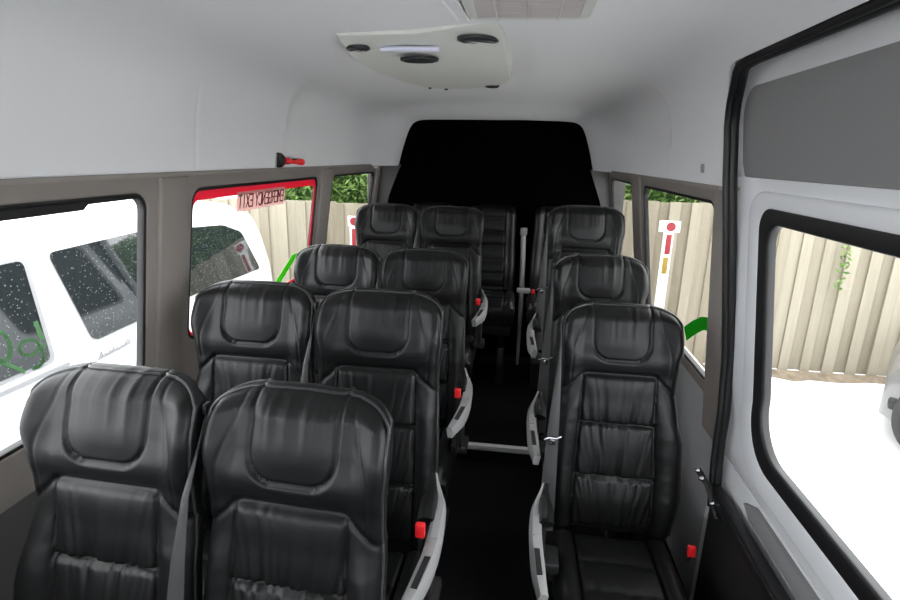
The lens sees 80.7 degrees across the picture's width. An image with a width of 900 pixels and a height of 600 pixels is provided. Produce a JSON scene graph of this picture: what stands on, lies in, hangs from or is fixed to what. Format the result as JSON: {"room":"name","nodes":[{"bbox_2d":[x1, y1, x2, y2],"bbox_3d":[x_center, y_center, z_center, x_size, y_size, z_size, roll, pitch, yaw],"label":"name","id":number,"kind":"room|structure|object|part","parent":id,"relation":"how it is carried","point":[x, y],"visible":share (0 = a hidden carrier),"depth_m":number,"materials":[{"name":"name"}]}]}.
{"room":"vehicle interior","nodes":[
{"label":"vehicle interior","id":0,"kind":"room"},
{"bbox_2d":[0,166,380,599],"bbox_3d":[-1.023,0.618,1.881,0.170,2.150,5.620,3,15,7],"label":"wall","id":1,"kind":"structure","parent":0,"point":[168,200],"depth_m":1.75,"materials":[{"name":"grey plastic"}]},
{"bbox_2d":[0,193,146,460],"bbox_3d":[-1.108,0.186,0.892,0.114,0.626,1.733,3,15,7],"label":"window","id":2,"kind":"structure","parent":1,"relation":"in","point":[24,210],"depth_m":1.52,"materials":[{"name":"black rubber"}]},
{"bbox_3d":[-1.087,0.812,1.942,0.016,0.900,5.620,3,15,7],"label":"panel","id":3,"kind":"part","parent":1,"relation":"part of","materials":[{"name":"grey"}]},
{"bbox_2d":[187,177,317,338],"bbox_3d":[-0.884,-0.270,2.514,0.108,0.586,1.213,3,15,7],"label":"window","id":4,"kind":"structure","parent":1,"relation":"in","point":[210,192],"depth_m":2.26,"materials":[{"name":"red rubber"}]},
{"bbox_2d":[236,187,284,211],"bbox_3d":[-0.851,-0.462,2.408,0.013,0.082,0.460,3,15,7],"label":"exit sign","id":5,"kind":"object","parent":4,"relation":"attached to","point":[246,200],"visible":1,"depth_m":2.38,"materials":[{"name":"pink"}]},
{"bbox_2d":[276,252,298,281],"bbox_3d":[-0.880,-0.148,2.815,0.009,0.155,0.361,5,16,11],"label":"decal","id":6,"kind":"object","parent":4,"relation":"attached to","point":[286,268],"visible":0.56,"depth_m":2.84,"materials":[{"name":"green plastic"}]},
{"bbox_2d":[326,171,373,238],"bbox_3d":[-0.713,-0.610,3.781,0.108,0.586,0.978,3,15,7],"label":"window","id":7,"kind":"structure","parent":1,"relation":"in","point":[372,172],"depth_m":4.14,"materials":[{"name":"black rubber"}]},
{"bbox_2d":[467,442,529,454],"bbox_3d":[0.095,0.865,3.159,1.940,0.031,0.034,3,15,7],"label":"trim","id":8,"kind":"structure","parent":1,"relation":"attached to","point":[471,445],"depth_m":3.12,"materials":[{"name":"silver metal"}]},
{"bbox_2d":[0,0,868,190],"bbox_3d":[-0.023,-0.600,1.450,2.060,0.564,5.680,3,15,7],"label":"ceiling","id":9,"kind":"structure","parent":0,"point":[91,90],"depth_m":1.62,"materials":[{"name":"white plastic"}]},
{"bbox_2d":[276,152,304,167],"bbox_3d":[-0.747,-0.651,2.464,0.068,0.068,0.172,10,17,29],"label":"hammer","id":10,"kind":"object","parent":9,"relation":"attached to","point":[282,160],"visible":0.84,"depth_m":2.42,"materials":[{"name":"red plastic"}]},
{"bbox_2d":[336,23,511,89],"bbox_3d":[-0.042,-0.888,1.986,0.542,0.090,0.930,3,15,7],"label":"air conditioning unit","id":11,"kind":"object","parent":9,"relation":"attached to","point":[477,55],"visible":1,"depth_m":1.77,"materials":[{"name":"grey plastic"}]},
{"bbox_2d":[346,44,369,51],"bbox_3d":[-0.303,-0.828,1.745,0.083,0.012,0.068,3,15,7],"label":"vent","id":12,"kind":"object","parent":11,"relation":"attached to","point":[349,47],"depth_m":1.72,"materials":[{"name":"black plastic"}]},
{"bbox_2d":[400,56,438,63],"bbox_3d":[-0.104,-0.817,1.805,0.132,0.012,0.084,3,15,7],"label":"vent","id":13,"kind":"object","parent":11,"relation":"attached to","point":[408,59],"depth_m":1.78,"materials":[{"name":"black plastic"}]},
{"bbox_2d":[457,34,498,43],"bbox_3d":[0.087,-0.805,1.641,0.129,0.012,0.104,3,15,7],"label":"vent","id":14,"kind":"object","parent":11,"relation":"attached to","point":[461,38],"depth_m":1.61,"materials":[{"name":"black plastic"}]},
{"bbox_2d":[485,85,498,87],"bbox_3d":[0.183,-0.926,2.296,0.060,0.012,0.056,3,15,7],"label":"vent","id":15,"kind":"object","parent":11,"relation":"attached to","point":[486,86],"depth_m":2.28,"materials":[{"name":"black plastic"}]},
{"bbox_2d":[439,0,469,22],"bbox_3d":[-0.027,-0.705,1.193,0.047,0.009,0.644,4,15,10],"label":"trim","id":16,"kind":"structure","parent":9,"relation":"attached to","point":[445,5],"depth_m":1.38,"materials":[{"name":"white plastic"}]},
{"bbox_2d":[462,0,597,20],"bbox_3d":[0.172,-0.683,1.148,0.320,0.020,0.555,3,15,7],"label":"ceiling vent","id":17,"kind":"object","parent":9,"relation":"in","point":[475,9],"visible":1,"depth_m":1.31,"materials":[{"name":"grey plastic"}]},
{"bbox_2d":[700,164,703,172],"bbox_3d":[0.886,-0.461,1.859,0.013,0.030,0.017,3,15,7],"label":"clip","id":18,"kind":"object","parent":9,"relation":"attached to","point":[702,165],"visible":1,"depth_m":1.85,"materials":[{"name":"grey plastic"}]},
{"bbox_2d":[439,354,543,464],"bbox_3d":[0.192,0.729,3.897,2.060,0.140,1.500,3,15,7],"label":"floor","id":19,"kind":"structure","parent":0,"point":[498,412],"depth_m":3.62,"materials":[{"name":"black carpet"}]},
{"bbox_2d":[355,203,418,288],"bbox_3d":[-0.488,0.073,3.442,0.467,1.330,0.720,3,15,7],"label":"passenger seat","id":20,"kind":"object","parent":19,"relation":"on","point":[384,228],"visible":0.19,"depth_m":3.54,"materials":[{"name":"black leather"}]},
{"bbox_3d":[-0.447,-0.086,3.574,0.284,0.598,0.128,3,15,7],"label":"panel","id":21,"kind":"part","parent":20,"relation":"part of","materials":[{"name":"black leather"}]},
{"bbox_2d":[413,202,455,247],"bbox_3d":[-0.172,-0.075,4.093,0.416,1.290,0.681,3,15,7],"label":"seat","id":22,"kind":"object","parent":19,"relation":"on","point":[420,207],"visible":0.04,"depth_m":4.19,"materials":[{"name":"black leather"}]},
{"bbox_3d":[-0.135,-0.435,4.228,0.216,0.660,0.188,3,15,7],"label":"panel","id":23,"kind":"part","parent":22,"relation":"part of","materials":[{"name":"black leather"}]},
{"bbox_2d":[413,205,487,376],"bbox_3d":[-0.032,0.106,3.366,0.549,1.329,0.765,3,15,7],"label":"passenger seat","id":24,"kind":"object","parent":19,"relation":"on","point":[459,229],"visible":0.45,"depth_m":3.48,"materials":[{"name":"black leather"}]},
{"bbox_3d":[-0.014,-0.061,3.522,0.284,0.598,0.129,3,15,7],"label":"panel","id":25,"kind":"part","parent":24,"relation":"part of","materials":[{"name":"black leather"}]},
{"bbox_2d":[464,335,475,376],"bbox_3d":[-0.062,0.331,3.314,0.422,0.168,0.452,3,15,7],"label":"seat cushion","id":26,"kind":"object","parent":24,"relation":"on","point":[470,342],"depth_m":3.22,"materials":[{"name":"black leather"}]},
{"bbox_3d":[0.190,0.045,3.154,0.063,0.116,0.451,4,15,9],"label":"armrest","id":27,"kind":"part","parent":24,"relation":"part of","materials":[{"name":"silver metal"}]},
{"bbox_2d":[469,204,516,383],"bbox_3d":[0.289,-0.048,4.038,0.416,1.290,0.681,3,15,7],"label":"seat","id":28,"kind":"object","parent":19,"relation":"on","point":[499,231],"visible":0.63,"depth_m":4.11,"materials":[{"name":"black leather"}]},
{"bbox_3d":[0.326,-0.408,4.173,0.216,0.660,0.188,3,15,7],"label":"panel","id":29,"kind":"part","parent":28,"relation":"part of","materials":[{"name":"black leather"}]},
{"bbox_3d":[0.274,0.167,4.017,0.360,0.090,0.340,3,15,7],"label":"seat frame","id":30,"kind":"part","parent":28,"relation":"part of","materials":[{"name":"black plastic"}]},
{"bbox_2d":[480,290,514,326],"bbox_3d":[0.274,0.035,3.951,0.416,0.188,0.467,3,15,7],"label":"seat cushion","id":31,"kind":"object","parent":28,"relation":"on","point":[501,305],"depth_m":3.73,"materials":[{"name":"black leather"}]},
{"bbox_3d":[0.386,0.461,4.081,0.050,0.290,0.260,3,15,7],"label":"leg","id":32,"kind":"part","parent":28,"relation":"part of","materials":[{"name":"black plastic"}]},
{"bbox_2d":[516,227,526,364],"bbox_3d":[0.565,-0.019,4.206,0.054,1.101,0.110,-2,16,-12],"label":"pole","id":33,"kind":"object","parent":19,"relation":"on","point":[523,231],"visible":0.94,"depth_m":4.16,"materials":[{"name":"grey metal"}]},
{"bbox_2d":[526,206,555,386],"bbox_3d":[0.785,-0.019,3.979,0.416,1.290,0.681,3,15,7],"label":"seat","id":34,"kind":"object","parent":19,"relation":"on","point":[540,217],"visible":0.25,"depth_m":4.07,"materials":[{"name":"black leather"}]},
{"bbox_2d":[517,288,534,293],"bbox_3d":[0.573,-0.071,4.007,0.132,0.032,0.060,3,15,7],"label":"holder","id":35,"kind":"object","parent":34,"relation":"on","point":[519,290],"visible":1,"depth_m":3.98,"materials":[{"name":"silver metal"}]},
{"bbox_2d":[526,292,536,326],"bbox_3d":[0.769,0.064,3.891,0.416,0.188,0.467,3,15,7],"label":"seat cushion","id":36,"kind":"object","parent":34,"relation":"on","point":[531,300],"depth_m":3.71,"materials":[{"name":"black leather"}]},
{"bbox_3d":[0.643,0.476,4.050,0.050,0.290,0.260,3,15,7],"label":"leg","id":37,"kind":"part","parent":34,"relation":"part of","materials":[{"name":"black plastic"}]},
{"bbox_3d":[0.822,-0.379,4.114,0.216,0.660,0.188,3,15,7],"label":"panel","id":38,"kind":"part","parent":34,"relation":"part of","materials":[{"name":"black leather"}]},
{"bbox_2d":[527,205,624,463],"bbox_3d":[0.696,0.216,2.904,0.559,1.391,0.790,3,15,7],"label":"passenger seat","id":39,"kind":"object","parent":19,"relation":"on","point":[571,229],"visible":0.36,"depth_m":3.02,"materials":[{"name":"black leather"}]},
{"bbox_3d":[0.423,0.180,2.743,0.052,0.116,0.430,3,15,7],"label":"armrest","id":40,"kind":"part","parent":39,"relation":"part of","materials":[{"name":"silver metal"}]},
{"bbox_3d":[0.757,0.019,3.058,0.284,0.598,0.129,3,15,7],"label":"panel","id":41,"kind":"part","parent":39,"relation":"part of","materials":[{"name":"black leather"}]},
{"bbox_2d":[388,120,599,357],"bbox_3d":[0.317,-0.448,4.369,2.020,1.989,0.050,3,15,7],"label":"wall","id":42,"kind":"structure","parent":0,"point":[527,166],"depth_m":4.18,"materials":[{"name":"black fabric"}]},
{"bbox_2d":[368,164,400,202],"bbox_3d":[-0.536,-0.774,4.350,0.275,0.665,0.020,3,15,7],"label":"trim","id":43,"kind":"structure","parent":42,"relation":"attached to","point":[388,174],"depth_m":4.29,"materials":[{"name":"grey plastic"}]},
{"bbox_2d":[590,170,625,212],"bbox_3d":[1.203,-0.672,4.142,0.275,0.665,0.020,3,15,7],"label":"trim","id":44,"kind":"structure","parent":42,"relation":"attached to","point":[601,181],"depth_m":4.08,"materials":[{"name":"grey plastic"}]},
{"bbox_2d":[388,457,687,599],"bbox_3d":[-0.174,1.499,1.219,2.060,0.040,4.120,3,15,7],"label":"floor","id":45,"kind":"structure","parent":0,"point":[485,555],"depth_m":2.55,"materials":[{"name":"black carpet"}]},
{"bbox_2d":[13,361,206,599],"bbox_3d":[-0.846,0.846,1.091,0.467,1.254,0.720,4,15,9],"label":"passenger seat","id":46,"kind":"object","parent":45,"relation":"on","point":[110,448],"visible":0.97,"depth_m":1.20,"materials":[{"name":"black leather"}]},
{"bbox_3d":[-0.799,0.724,1.230,0.284,0.598,0.128,4,15,9],"label":"panel","id":47,"kind":"part","parent":46,"relation":"part of","materials":[{"name":"black leather"}]},
{"bbox_2d":[191,279,316,595],"bbox_3d":[-0.732,0.654,1.689,0.467,1.315,0.720,3,15,7],"label":"passenger seat","id":48,"kind":"object","parent":45,"relation":"on","point":[244,331],"visible":0.32,"depth_m":1.79,"materials":[{"name":"black leather"}]},
{"bbox_2d":[202,527,210,595],"bbox_3d":[-0.739,0.895,1.614,0.422,0.168,0.452,3,15,7],"label":"seat cushion","id":49,"kind":"object","parent":48,"relation":"on","point":[207,534],"depth_m":1.70,"materials":[{"name":"black leather"}]},
{"bbox_3d":[-0.691,0.503,1.822,0.284,0.598,0.128,3,15,7],"label":"panel","id":50,"kind":"part","parent":48,"relation":"part of","materials":[{"name":"black leather"}]},
{"bbox_2d":[167,378,393,599],"bbox_3d":[-0.394,0.885,1.009,0.523,1.244,0.800,2,15,4],"label":"passenger seat","id":51,"kind":"object","parent":45,"relation":"on","point":[297,473],"visible":1,"depth_m":1.15,"materials":[{"name":"black leather"}]},
{"bbox_3d":[-0.366,0.759,1.181,0.284,0.598,0.129,4,15,10],"label":"panel","id":52,"kind":"part","parent":51,"relation":"part of","materials":[{"name":"black leather"}]},
{"bbox_2d":[294,244,379,383],"bbox_3d":[-0.622,0.439,2.505,0.467,1.308,0.720,3,15,7],"label":"passenger seat","id":53,"kind":"object","parent":45,"relation":"on","point":[323,269],"visible":0.22,"depth_m":2.60,"materials":[{"name":"black leather"}]},
{"bbox_3d":[-0.581,0.291,2.639,0.284,0.598,0.129,3,15,7],"label":"panel","id":54,"kind":"part","parent":53,"relation":"part of","materials":[{"name":"black leather"}]},
{"bbox_2d":[301,287,445,599],"bbox_3d":[-0.275,0.691,1.607,0.523,1.311,0.800,2,15,0],"label":"passenger seat","id":55,"kind":"object","parent":45,"relation":"on","point":[386,344],"visible":0.56,"depth_m":1.73,"materials":[{"name":"black leather"}]},
{"bbox_3d":[-0.258,0.532,1.772,0.284,0.598,0.128,3,15,7],"label":"panel","id":56,"kind":"part","parent":55,"relation":"part of","materials":[{"name":"black leather"}]},
{"bbox_2d":[386,550,418,599],"bbox_3d":[-0.306,0.924,1.564,0.422,0.168,0.452,3,15,7],"label":"seat cushion","id":57,"kind":"object","parent":55,"relation":"on","point":[400,567],"depth_m":1.65,"materials":[{"name":"black leather"}]},
{"bbox_3d":[-0.054,0.638,1.404,0.063,0.116,0.451,4,15,9],"label":"armrest","id":58,"kind":"part","parent":55,"relation":"part of","materials":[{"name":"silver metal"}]},
{"bbox_3d":[-0.037,0.611,1.447,0.021,0.020,0.099,3,15,7],"label":"lever","id":59,"kind":"part","parent":55,"relation":"part of","materials":[{"name":"grey plastic"}]},
{"bbox_2d":[376,248,472,567],"bbox_3d":[-0.166,0.472,2.429,0.549,1.307,0.765,3,15,7],"label":"passenger seat","id":60,"kind":"object","parent":45,"relation":"on","point":[440,274],"visible":0.39,"depth_m":2.54,"materials":[{"name":"black leather"}]},
{"bbox_3d":[-0.148,0.316,2.587,0.284,0.598,0.128,3,15,7],"label":"panel","id":61,"kind":"part","parent":60,"relation":"part of","materials":[{"name":"black plastic"}]},
{"bbox_2d":[438,426,456,500],"bbox_3d":[-0.196,0.708,2.379,0.422,0.168,0.452,3,15,7],"label":"seat cushion","id":62,"kind":"object","parent":60,"relation":"on","point":[447,447],"depth_m":2.29,"materials":[{"name":"black leather"}]},
{"bbox_3d":[0.056,0.422,2.220,0.063,0.116,0.451,4,15,9],"label":"armrest","id":63,"kind":"part","parent":60,"relation":"part of","materials":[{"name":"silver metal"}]},
{"bbox_3d":[0.073,0.396,2.263,0.021,0.020,0.099,3,15,7],"label":"lever","id":64,"kind":"part","parent":60,"relation":"part of","materials":[{"name":"grey plastic"}]},
{"bbox_2d":[526,253,648,582],"bbox_3d":[0.613,0.516,2.316,0.559,1.321,0.790,3,15,7],"label":"passenger seat","id":65,"kind":"object","parent":45,"relation":"on","point":[578,278],"visible":0.31,"depth_m":2.44,"materials":[{"name":"black leather"}]},
{"bbox_3d":[0.343,0.490,2.217,0.020,0.015,0.095,4,15,9],"label":"lever","id":66,"kind":"part","parent":65,"relation":"part of","materials":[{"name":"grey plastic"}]},
{"bbox_3d":[0.340,0.513,2.164,0.052,0.116,0.430,3,15,7],"label":"armrest","id":67,"kind":"part","parent":65,"relation":"part of","materials":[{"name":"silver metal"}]},
{"bbox_2d":[529,301,696,599],"bbox_3d":[0.560,0.703,1.786,0.585,1.236,0.790,3,15,7],"label":"passenger seat","id":68,"kind":"object","parent":45,"relation":"on","point":[613,455],"visible":1,"depth_m":1.93,"materials":[{"name":"black leather"}]},
{"bbox_3d":[0.276,0.718,1.699,0.020,0.015,0.095,4,15,9],"label":"lever","id":69,"kind":"part","parent":68,"relation":"part of","materials":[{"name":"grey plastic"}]},
{"bbox_3d":[0.273,0.741,1.647,0.052,0.116,0.430,3,15,7],"label":"armrest","id":70,"kind":"part","parent":68,"relation":"part of","materials":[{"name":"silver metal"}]},
{"bbox_3d":[0.606,0.581,1.962,0.284,0.598,0.128,3,15,7],"label":"panel","id":71,"kind":"part","parent":68,"relation":"part of","materials":[{"name":"black leather"}]},
{"bbox_2d":[550,529,687,599],"bbox_3d":[0.558,0.972,1.754,0.422,0.168,0.452,3,15,7],"label":"seat cushion","id":72,"kind":"object","parent":68,"relation":"on","point":[583,567],"depth_m":1.77,"materials":[{"name":"black leather"}]},
{"bbox_2d":[609,172,740,599],"bbox_3d":[1.104,0.330,3.145,0.170,2.150,2.500,3,15,7],"label":"wall","id":73,"kind":"structure","parent":0,"point":[696,397],"depth_m":2.21,"materials":[{"name":"grey plastic"}]},
{"bbox_2d":[611,178,630,208],"bbox_3d":[1.212,-0.523,3.700,0.113,0.618,0.838,3,15,7],"label":"window","id":74,"kind":"structure","parent":73,"relation":"in","point":[612,179],"depth_m":4.03,"materials":[{"name":"black rubber"}]},
{"bbox_2d":[643,186,713,378],"bbox_3d":[1.051,-0.141,2.478,0.128,0.723,1.156,3,15,7],"label":"window","id":75,"kind":"structure","parent":73,"relation":"in","point":[687,355],"depth_m":2.95,"materials":[{"name":"black rubber"}]},
{"bbox_2d":[684,317,707,340],"bbox_3d":[1.023,0.128,2.188,0.014,0.198,0.411,4,15,10],"label":"decal","id":76,"kind":"object","parent":75,"relation":"attached to","point":[699,324],"visible":0.7,"depth_m":2.22,"materials":[{"name":"green plastic"}]},
{"bbox_3d":[1.158,0.531,3.191,0.016,0.900,2.500,3,15,7],"label":"panel","id":77,"kind":"part","parent":73,"relation":"part of","materials":[{"name":"grey plastic"}]},
{"bbox_2d":[690,8,899,599],"bbox_3d":[0.788,0.599,0.722,0.179,2.185,2.520,3,15,7],"label":"door","id":78,"kind":"structure","parent":73,"relation":"in","point":[819,148],"depth_m":1.38,"materials":[{"name":"white paint"}]},
{"bbox_2d":[694,468,721,519],"bbox_3d":[0.902,0.670,1.845,0.042,0.117,0.154,-1,15,-11],"label":"anchor","id":79,"kind":"object","parent":78,"relation":"attached to","point":[702,477],"visible":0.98,"depth_m":1.85,"materials":[{"name":"black metal"}]},
{"bbox_3d":[0.795,0.953,0.827,0.046,0.037,2.200,3,15,7],"label":"rail","id":80,"kind":"part","parent":78,"relation":"part of","materials":[{"name":"grey plastic"}]},
{"bbox_3d":[0.829,0.329,0.871,0.105,0.900,1.755,3,15,7],"label":"frame","id":81,"kind":"part","parent":78,"relation":"part of","materials":[{"name":"white paint"}]},
{"bbox_3d":[0.770,-0.241,0.622,0.043,0.258,2.115,3,15,7],"label":"vinyl panel","id":82,"kind":"part","parent":78,"relation":"part of","materials":[{"name":"grey plastic"}]},
{"bbox_2d":[707,0,899,506],"bbox_3d":[0.738,0.310,0.675,0.213,1.471,2.334,3,15,7],"label":"trim","id":83,"kind":"structure","parent":73,"relation":"attached to","point":[868,10],"depth_m":1.66,"materials":[{"name":"black rubber"}]},
{"label":"outside","id":84,"kind":"structure","parent":0,"visible":0},
{"bbox_2d":[703,363,899,599],"bbox_3d":[0.102,1.464,3.511,40.000,0.100,40.000,3,15,7],"label":"ground","id":85,"kind":"structure","parent":84,"point":[832,440],"depth_m":4.27,"materials":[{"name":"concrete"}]},
{"bbox_2d":[0,199,272,450],"bbox_3d":[-2.983,0.412,3.099,1.970,1.990,5.710,3,15,7],"label":"van","id":86,"kind":"object","parent":85,"relation":"on","point":[68,281],"visible":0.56,"depth_m":3.00,"materials":[{"name":"white paint"}]},
{"bbox_2d":[348,216,356,244],"bbox_3d":[-1.066,-0.124,5.952,0.120,1.625,0.041,3,15,7],"label":"marker stake","id":87,"kind":"object","parent":85,"relation":"on","point":[351,219],"visible":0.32,"depth_m":5.77,"materials":[{"name":"white plastic"}]},
{"bbox_3d":[-1.065,-0.126,5.958,0.085,1.625,0.030,3,15,7],"label":"post","id":88,"kind":"part","parent":87,"relation":"part of","materials":[{"name":"white"}]},
{"bbox_2d":[284,174,705,203],"bbox_3d":[0.305,-1.497,6.500,5.455,1.193,0.822,3,15,7],"label":"hedge","id":89,"kind":"object","parent":85,"relation":"on","point":[351,188],"visible":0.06,"depth_m":6.50,"materials":[{"name":"green plant"}]},
{"bbox_2d":[198,198,899,375],"bbox_3d":[1.833,-0.221,6.130,16.614,1.864,0.169,3,15,7],"label":"fence","id":90,"kind":"object","parent":85,"relation":"on","point":[854,329],"visible":0.18,"depth_m":5.88,"materials":[{"name":"beige wood"}]},
{"bbox_2d":[833,245,852,290],"bbox_3d":[4.158,-0.338,5.595,0.137,0.517,0.092,3,15,7],"label":"vine","id":91,"kind":"object","parent":90,"relation":"attached to","point":[849,250],"visible":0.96,"depth_m":5.59,"materials":[{"name":"green plant"}]},
{"bbox_2d":[654,220,680,307],"bbox_3d":[2.175,0.038,5.505,0.200,1.710,0.041,3,15,7],"label":"marker stake","id":92,"kind":"object","parent":85,"relation":"on","point":[668,228],"visible":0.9,"depth_m":5.37,"materials":[{"name":"white plastic"}]},
{"bbox_3d":[2.175,0.036,5.510,0.095,1.710,0.030,3,15,7],"label":"post","id":93,"kind":"part","parent":92,"relation":"part of","materials":[{"name":"white plastic"}]},
{"bbox_2d":[701,364,885,383],"bbox_3d":[1.723,0.709,6.149,16.500,0.048,0.280,3,15,7],"label":"soil","id":94,"kind":"object","parent":85,"relation":"on","point":[791,375],"visible":0.11,"depth_m":5.86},
{"bbox_2d":[878,340,899,444],"bbox_3d":[5.633,0.800,3.467,4.240,1.562,1.648,14,20,39],"label":"car","id":95,"kind":"object","parent":85,"relation":"on","point":[889,407],"visible":1,"depth_m":4.43,"materials":[{"name":"grey paint"}]}
]}

